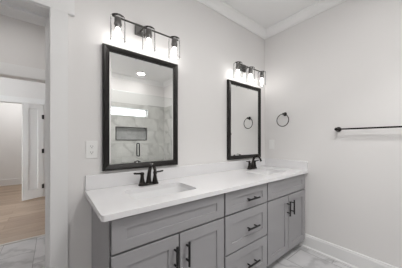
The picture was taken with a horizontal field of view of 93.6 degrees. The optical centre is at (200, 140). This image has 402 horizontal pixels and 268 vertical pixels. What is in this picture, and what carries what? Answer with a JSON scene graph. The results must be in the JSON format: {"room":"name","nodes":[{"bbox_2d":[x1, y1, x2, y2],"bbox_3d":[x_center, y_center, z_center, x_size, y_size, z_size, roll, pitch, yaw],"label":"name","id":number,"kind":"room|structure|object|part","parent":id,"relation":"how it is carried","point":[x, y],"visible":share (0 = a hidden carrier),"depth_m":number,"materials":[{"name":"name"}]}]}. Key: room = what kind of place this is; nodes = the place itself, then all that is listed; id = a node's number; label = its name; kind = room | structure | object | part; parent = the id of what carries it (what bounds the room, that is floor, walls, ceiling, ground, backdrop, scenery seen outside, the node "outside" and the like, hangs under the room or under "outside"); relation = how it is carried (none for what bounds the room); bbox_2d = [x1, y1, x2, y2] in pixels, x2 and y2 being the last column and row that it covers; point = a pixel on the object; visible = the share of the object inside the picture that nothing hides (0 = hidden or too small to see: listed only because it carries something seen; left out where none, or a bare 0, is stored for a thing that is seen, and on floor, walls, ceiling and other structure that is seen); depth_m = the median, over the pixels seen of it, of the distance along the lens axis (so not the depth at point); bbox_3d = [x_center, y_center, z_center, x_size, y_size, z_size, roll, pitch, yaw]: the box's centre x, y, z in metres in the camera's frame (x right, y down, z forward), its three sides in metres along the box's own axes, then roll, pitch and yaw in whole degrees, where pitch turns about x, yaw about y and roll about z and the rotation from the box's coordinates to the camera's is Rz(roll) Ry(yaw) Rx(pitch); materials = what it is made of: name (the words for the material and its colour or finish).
{"room":"bathroom","nodes":[
{"label":"bathroom","id":0,"kind":"room"},
{"bbox_2d":[0,102,21,178],"bbox_3d":[-5.122,-0.127,5.253,2.860,2.675,0.120,0,0,-38],"label":"wall","id":1,"kind":"structure","parent":0,"point":[10,113],"depth_m":5.13,"materials":[{"name":"white paint"}]},
{"bbox_2d":[0,178,21,185],"bbox_3d":[-5.080,1.120,5.199,2.840,0.180,0.016,0,0,-38],"label":"baseboard","id":2,"kind":"structure","parent":1,"relation":"attached to","point":[14,181],"depth_m":5.12,"materials":[{"name":"white paint"}]},
{"bbox_2d":[0,14,44,82],"bbox_3d":[-2.258,-0.127,2.302,2.240,2.675,0.120,0,0,-38],"label":"wall","id":3,"kind":"structure","parent":0,"point":[22,43],"depth_m":2.30,"materials":[{"name":"white paint"}]},
{"bbox_2d":[0,62,44,80],"bbox_3d":[-2.330,0.152,2.156,1.129,2.114,0.020,0,0,-38],"label":"trim","id":4,"kind":"structure","parent":3,"relation":"attached to","point":[5,68],"depth_m":2.28,"materials":[{"name":"white paint"}]},
{"bbox_2d":[0,184,44,243],"bbox_3d":[-3.898,1.270,3.694,3.100,0.120,4.345,0,0,-38],"label":"floor","id":5,"kind":"structure","parent":0,"point":[19,219],"depth_m":3.06,"materials":[{"name":"brown wood"}]},
{"bbox_2d":[0,77,44,195],"bbox_3d":[-3.961,-0.127,3.775,2.860,2.675,0.120,0,0,-38],"label":"wall","id":6,"kind":"structure","parent":0,"point":[8,86],"depth_m":3.92,"materials":[{"name":"white paint"}]},
{"bbox_2d":[0,95,44,195],"bbox_3d":[-3.731,0.157,3.866,0.985,2.104,0.020,0,0,-38],"label":"trim","id":7,"kind":"structure","parent":6,"relation":"attached to","point":[2,97],"depth_m":3.97,"materials":[{"name":"white paint"}]},
{"bbox_2d":[22,102,43,200],"bbox_3d":[-3.484,0.218,3.928,0.040,1.960,0.365,0,0,27],"label":"door","id":8,"kind":"structure","parent":6,"relation":"in","point":[32,114],"depth_m":3.92,"materials":[{"name":"white paint"}]},
{"bbox_3d":[-3.492,0.171,3.924,0.007,1.683,0.168,0,0,26],"label":"panel","id":9,"kind":"part","parent":8,"relation":"part of","materials":[{"name":"white paint"}]},
{"bbox_2d":[68,0,264,267],"bbox_3d":[-0.635,-0.127,1.548,3.860,2.675,0.250,0,0,-38],"label":"wall","id":10,"kind":"structure","parent":0,"point":[211,43],"depth_m":1.62,"materials":[{"name":"white paint"}]},
{"bbox_2d":[0,0,49,267],"bbox_3d":[-1.336,0.193,0.998,0.876,2.034,0.252,0,0,-38],"label":"trim","id":11,"kind":"structure","parent":10,"relation":"attached to","point":[21,4],"depth_m":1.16,"materials":[{"name":"white paint"}]},
{"bbox_2d":[26,0,74,267],"bbox_3d":[-1.246,0.131,0.882,1.117,2.156,0.042,0,0,-38],"label":"trim","id":12,"kind":"structure","parent":10,"relation":"attached to","point":[60,10],"depth_m":1.17,"materials":[{"name":"white paint"}]},
{"bbox_2d":[86,141,96,157],"bbox_3d":[-0.749,0.061,1.294,0.070,0.118,0.008,0,0,-38],"label":"outlet","id":13,"kind":"object","parent":10,"relation":"attached to","point":[91,146],"visible":1,"depth_m":1.29,"materials":[{"name":"white plastic"}]},
{"bbox_2d":[102,43,177,170],"bbox_3d":[-0.451,-0.234,1.512,0.609,0.898,0.032,0,0,-38],"label":"framed mirror","id":14,"kind":"object","parent":10,"relation":"attached to","point":[140,91],"visible":1,"depth_m":1.47,"materials":[{"name":"black mirror"}]},
{"bbox_2d":[110,13,179,58],"bbox_3d":[-0.415,-0.798,1.472,0.549,0.227,0.141,0,0,-38],"label":"vanity light","id":15,"kind":"object","parent":10,"relation":"attached to","point":[139,29],"visible":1,"depth_m":1.44,"materials":[{"name":"grey"}]},
{"bbox_3d":[-0.579,-0.782,1.317,0.096,0.162,0.096,0,0,-38],"label":"lamp shade","id":16,"kind":"part","parent":15,"relation":"part of","materials":[{"name":"clear glass"}]},
{"bbox_2d":[114,16,121,41],"bbox_3d":[-0.579,-0.773,1.317,0.052,0.176,0.052,0,0,-38],"label":"bulb","id":17,"kind":"object","parent":15,"relation":"attached to","point":[117,20],"depth_m":1.30,"materials":[{"name":"white glass"}]},
{"bbox_2d":[145,28,151,51],"bbox_3d":[-0.402,-0.773,1.456,0.052,0.176,0.052,0,0,-38],"label":"bulb","id":18,"kind":"object","parent":15,"relation":"attached to","point":[148,34],"depth_m":1.44,"materials":[{"name":"white glass"}]},
{"bbox_3d":[-0.402,-0.782,1.456,0.096,0.162,0.096,0,0,-38],"label":"lamp shade","id":19,"kind":"part","parent":15,"relation":"part of","materials":[{"name":"clear glass"}]},
{"bbox_2d":[171,38,176,58],"bbox_3d":[-0.225,-0.773,1.595,0.052,0.176,0.052,0,0,-38],"label":"bulb","id":20,"kind":"object","parent":15,"relation":"attached to","point":[174,41],"depth_m":1.58,"materials":[{"name":"white glass"}]},
{"bbox_3d":[-0.225,-0.782,1.595,0.096,0.162,0.096,0,0,-38],"label":"lamp shade","id":21,"kind":"part","parent":15,"relation":"part of","materials":[{"name":"clear glass"}]},
{"bbox_2d":[85,158,264,190],"bbox_3d":[0.048,0.284,1.913,2.094,0.100,0.020,0,0,-38],"label":"backsplash","id":22,"kind":"structure","parent":10,"relation":"attached to","point":[98,181],"depth_m":1.62,"materials":[{"name":"white stone"}]},
{"bbox_2d":[196,0,265,38],"bbox_3d":[-0.536,-1.420,1.422,3.619,0.090,0.070,0,0,-38],"label":"trim","id":23,"kind":"structure","parent":10,"relation":"attached to","point":[219,6],"depth_m":2.14,"materials":[{"name":"white paint"}]},
{"bbox_2d":[227,79,260,159],"bbox_3d":[0.538,-0.234,2.290,0.609,0.898,0.032,0,0,-38],"label":"framed mirror","id":24,"kind":"object","parent":10,"relation":"attached to","point":[243,100],"visible":0.98,"depth_m":2.26,"materials":[{"name":"black mirror"}]},
{"bbox_2d":[233,61,265,85],"bbox_3d":[0.573,-0.798,2.249,0.549,0.227,0.141,0,0,-38],"label":"vanity light","id":25,"kind":"object","parent":10,"relation":"attached to","point":[243,68],"visible":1,"depth_m":2.24,"materials":[{"name":"grey"}]},
{"bbox_2d":[236,63,239,77],"bbox_3d":[0.409,-0.773,2.093,0.052,0.176,0.052,0,0,-38],"label":"bulb","id":26,"kind":"object","parent":25,"relation":"attached to","point":[237,64],"depth_m":2.08,"materials":[{"name":"white glass"}]},
{"bbox_2d":[248,68,252,82],"bbox_3d":[0.586,-0.773,2.232,0.052,0.176,0.052,0,0,-38],"label":"bulb","id":27,"kind":"object","parent":25,"relation":"attached to","point":[250,71],"depth_m":2.22,"materials":[{"name":"white glass"}]},
{"bbox_3d":[0.586,-0.782,2.232,0.096,0.162,0.096,0,0,-38],"label":"lamp shade","id":28,"kind":"part","parent":25,"relation":"part of","materials":[{"name":"clear glass"}]},
{"bbox_2d":[260,72,263,85],"bbox_3d":[0.763,-0.773,2.371,0.052,0.176,0.052,0,0,-38],"label":"bulb","id":29,"kind":"object","parent":25,"relation":"attached to","point":[261,73],"depth_m":2.36,"materials":[{"name":"white glass"}]},
{"bbox_2d":[0,236,350,267],"bbox_3d":[-0.072,1.270,0.831,3.860,0.120,4.885,0,0,-38],"label":"floor","id":30,"kind":"structure","parent":0,"point":[30,253],"depth_m":1.94,"materials":[{"name":"tile"}]},
{"bbox_2d":[0,234,44,245],"bbox_3d":[-2.333,1.206,2.160,0.863,0.008,0.046,0,0,-38],"label":"trim","id":31,"kind":"structure","parent":30,"relation":"on","point":[43,234],"depth_m":2.28,"materials":[{"name":"grey"}]},
{"bbox_2d":[92,194,223,267],"bbox_3d":[-0.278,0.787,1.307,0.756,0.845,0.567,0,0,-38],"label":"base cabinet","id":32,"kind":"object","parent":30,"relation":"on","point":[190,234],"visible":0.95,"depth_m":1.09,"materials":[{"name":"grey paint"}]},
{"bbox_3d":[-0.448,0.743,0.916,0.005,0.758,0.031,0,0,-38],"label":"panel","id":33,"kind":"part","parent":32,"relation":"part of","materials":[{"name":"grey paint"}]},
{"bbox_3d":[-0.281,0.834,1.007,0.366,0.567,0.020,0,0,-38],"label":"door","id":34,"kind":"part","parent":32,"relation":"part of","materials":[{"name":"grey paint"}]},
{"bbox_3d":[-0.141,0.674,1.079,0.014,0.145,0.040,0,0,-38],"label":"handle","id":35,"kind":"part","parent":32,"relation":"part of","materials":[{"name":"black metal"}]},
{"bbox_3d":[-0.076,0.674,1.131,0.014,0.145,0.040,0,0,-38],"label":"handle","id":36,"kind":"part","parent":32,"relation":"part of","materials":[{"name":"black metal"}]},
{"bbox_2d":[85,158,307,221],"bbox_3d":[0.212,0.299,1.702,2.096,0.130,0.554,0,0,-38],"label":"countertop","id":37,"kind":"structure","parent":32,"relation":"on","point":[108,195],"depth_m":1.43,"materials":[{"name":"white stone"}]},
{"bbox_2d":[134,163,162,185],"bbox_3d":[-0.394,0.250,1.428,0.176,0.168,0.177,0,0,5],"label":"faucet","id":38,"kind":"object","parent":37,"relation":"on","point":[142,182],"visible":1,"depth_m":1.41,"materials":[{"name":"brown metal"}]},
{"bbox_3d":[-0.439,0.278,1.410,0.045,0.085,0.044,0,0,-38],"label":"handle","id":39,"kind":"part","parent":38,"relation":"part of","materials":[{"name":"brown metal"}]},
{"bbox_3d":[-0.399,0.326,1.442,0.156,0.016,0.054,0,0,-38],"label":"plate","id":40,"kind":"part","parent":38,"relation":"part of","materials":[{"name":"brown metal"}]},
{"bbox_3d":[-0.365,0.244,1.399,0.045,0.156,0.158,0,0,-38],"label":"spout","id":41,"kind":"part","parent":38,"relation":"part of","materials":[{"name":"brown metal"}]},
{"bbox_3d":[-0.359,0.278,1.473,0.045,0.085,0.044,0,0,-38],"label":"handle","id":42,"kind":"part","parent":38,"relation":"part of","materials":[{"name":"brown metal"}]},
{"bbox_2d":[129,186,188,199],"bbox_3d":[-0.268,0.436,1.291,0.454,0.143,0.284,0,0,-38],"label":"sink","id":43,"kind":"object","parent":37,"relation":"in","point":[165,191],"visible":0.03,"depth_m":1.41,"materials":[{"name":"white ceramic"}]},
{"bbox_2d":[246,155,261,169],"bbox_3d":[0.613,0.250,2.232,0.176,0.168,0.177,0,0,5],"label":"faucet","id":44,"kind":"object","parent":37,"relation":"on","point":[251,165],"visible":1,"depth_m":2.21,"materials":[{"name":"brown metal"}]},
{"bbox_3d":[0.641,0.244,2.202,0.045,0.156,0.158,0,0,-38],"label":"spout","id":45,"kind":"part","parent":44,"relation":"part of","materials":[{"name":"brown metal"}]},
{"bbox_2d":[255,171,279,174],"bbox_3d":[0.715,0.436,2.063,0.454,0.143,0.284,0,0,-38],"label":"sink","id":46,"kind":"object","parent":37,"relation":"in","point":[262,172],"visible":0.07,"depth_m":2.25,"materials":[{"name":"white ceramic"}]},
{"bbox_3d":[0.014,0.834,1.238,0.366,0.567,0.020,0,0,-38],"label":"door","id":47,"kind":"part","parent":32,"relation":"part of","materials":[{"name":"grey paint"}]},
{"bbox_2d":[223,183,266,267],"bbox_3d":[0.230,0.787,1.706,0.536,0.845,0.567,0,0,-38],"label":"base cabinet","id":48,"kind":"object","parent":30,"relation":"on","point":[245,210],"visible":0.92,"depth_m":1.50,"materials":[{"name":"grey paint"}]},
{"bbox_3d":[0.374,0.978,1.522,0.522,0.278,0.020,0,0,-38],"label":"drawer","id":49,"kind":"part","parent":48,"relation":"part of","materials":[{"name":"grey paint"}]},
{"bbox_3d":[0.374,0.689,1.522,0.522,0.278,0.020,0,0,-38],"label":"drawer","id":50,"kind":"part","parent":48,"relation":"part of","materials":[{"name":"grey paint"}]},
{"bbox_3d":[0.374,0.458,1.522,0.522,0.162,0.020,0,0,-38],"label":"drawer","id":51,"kind":"part","parent":48,"relation":"part of","materials":[{"name":"grey paint"}]},
{"bbox_3d":[0.420,0.984,1.520,0.145,0.014,0.040,0,0,-38],"label":"handle","id":52,"kind":"part","parent":48,"relation":"part of","materials":[{"name":"black metal"}]},
{"bbox_3d":[0.420,0.695,1.520,0.145,0.014,0.040,0,0,-38],"label":"handle","id":53,"kind":"part","parent":48,"relation":"part of","materials":[{"name":"black metal"}]},
{"bbox_2d":[266,174,304,265],"bbox_3d":[0.737,0.787,2.105,0.756,0.845,0.567,0,0,-38],"label":"base cabinet","id":54,"kind":"object","parent":30,"relation":"on","point":[285,202],"visible":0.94,"depth_m":1.87,"materials":[{"name":"grey paint"}]},
{"bbox_3d":[0.735,0.834,1.805,0.366,0.567,0.020,0,0,-38],"label":"door","id":55,"kind":"part","parent":54,"relation":"part of","materials":[{"name":"grey paint"}]},
{"bbox_3d":[0.874,0.674,1.877,0.014,0.145,0.040,0,0,-38],"label":"handle","id":56,"kind":"part","parent":54,"relation":"part of","materials":[{"name":"black metal"}]},
{"bbox_3d":[1.030,0.834,2.036,0.367,0.567,0.020,0,0,-38],"label":"door","id":57,"kind":"part","parent":54,"relation":"part of","materials":[{"name":"grey paint"}]},
{"bbox_2d":[222,0,319,28],"bbox_3d":[0.362,-1.525,0.278,3.860,0.120,3.480,0,0,-38],"label":"ceiling","id":58,"kind":"structure","parent":0,"point":[266,13],"depth_m":2.09,"materials":[{"name":"white paint"}]},
{"bbox_2d":[265,0,401,267],"bbox_3d":[1.910,-0.127,1.335,0.120,2.675,3.230,0,0,-38],"label":"wall","id":59,"kind":"structure","parent":0,"point":[341,65],"depth_m":1.85,"materials":[{"name":"white paint"}]},
{"bbox_2d":[269,140,273,148],"bbox_3d":[0.928,0.049,2.480,0.009,0.118,0.070,0,0,-38],"label":"light switch","id":60,"kind":"object","parent":59,"relation":"attached to","point":[271,142],"visible":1,"depth_m":2.48,"materials":[{"name":"white plastic"}]},
{"bbox_2d":[277,112,288,126],"bbox_3d":[1.017,-0.262,2.332,0.052,0.180,0.161,0,0,-38],"label":"towel ring","id":61,"kind":"object","parent":59,"relation":"attached to","point":[284,113],"visible":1,"depth_m":2.31,"materials":[{"name":"brown metal"}]},
{"bbox_2d":[265,0,345,38],"bbox_3d":[1.758,-1.420,1.375,0.070,0.090,2.979,0,0,-38],"label":"trim","id":62,"kind":"structure","parent":59,"relation":"attached to","point":[320,6],"depth_m":2.14,"materials":[{"name":"white paint"}]},
{"bbox_2d":[298,234,397,267],"bbox_3d":[1.451,1.134,1.801,0.026,0.152,1.929,0,0,-38],"label":"baseboard","id":63,"kind":"structure","parent":59,"relation":"attached to","point":[350,258],"depth_m":1.87,"materials":[{"name":"white paint"}]},
{"bbox_2d":[334,126,401,131],"bbox_3d":[1.542,-0.113,1.644,0.076,0.050,0.650,0,0,-38],"label":"towel bar","id":64,"kind":"object","parent":59,"relation":"attached to","point":[338,129],"visible":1,"depth_m":1.69,"materials":[{"name":"brown metal"}]}
]}

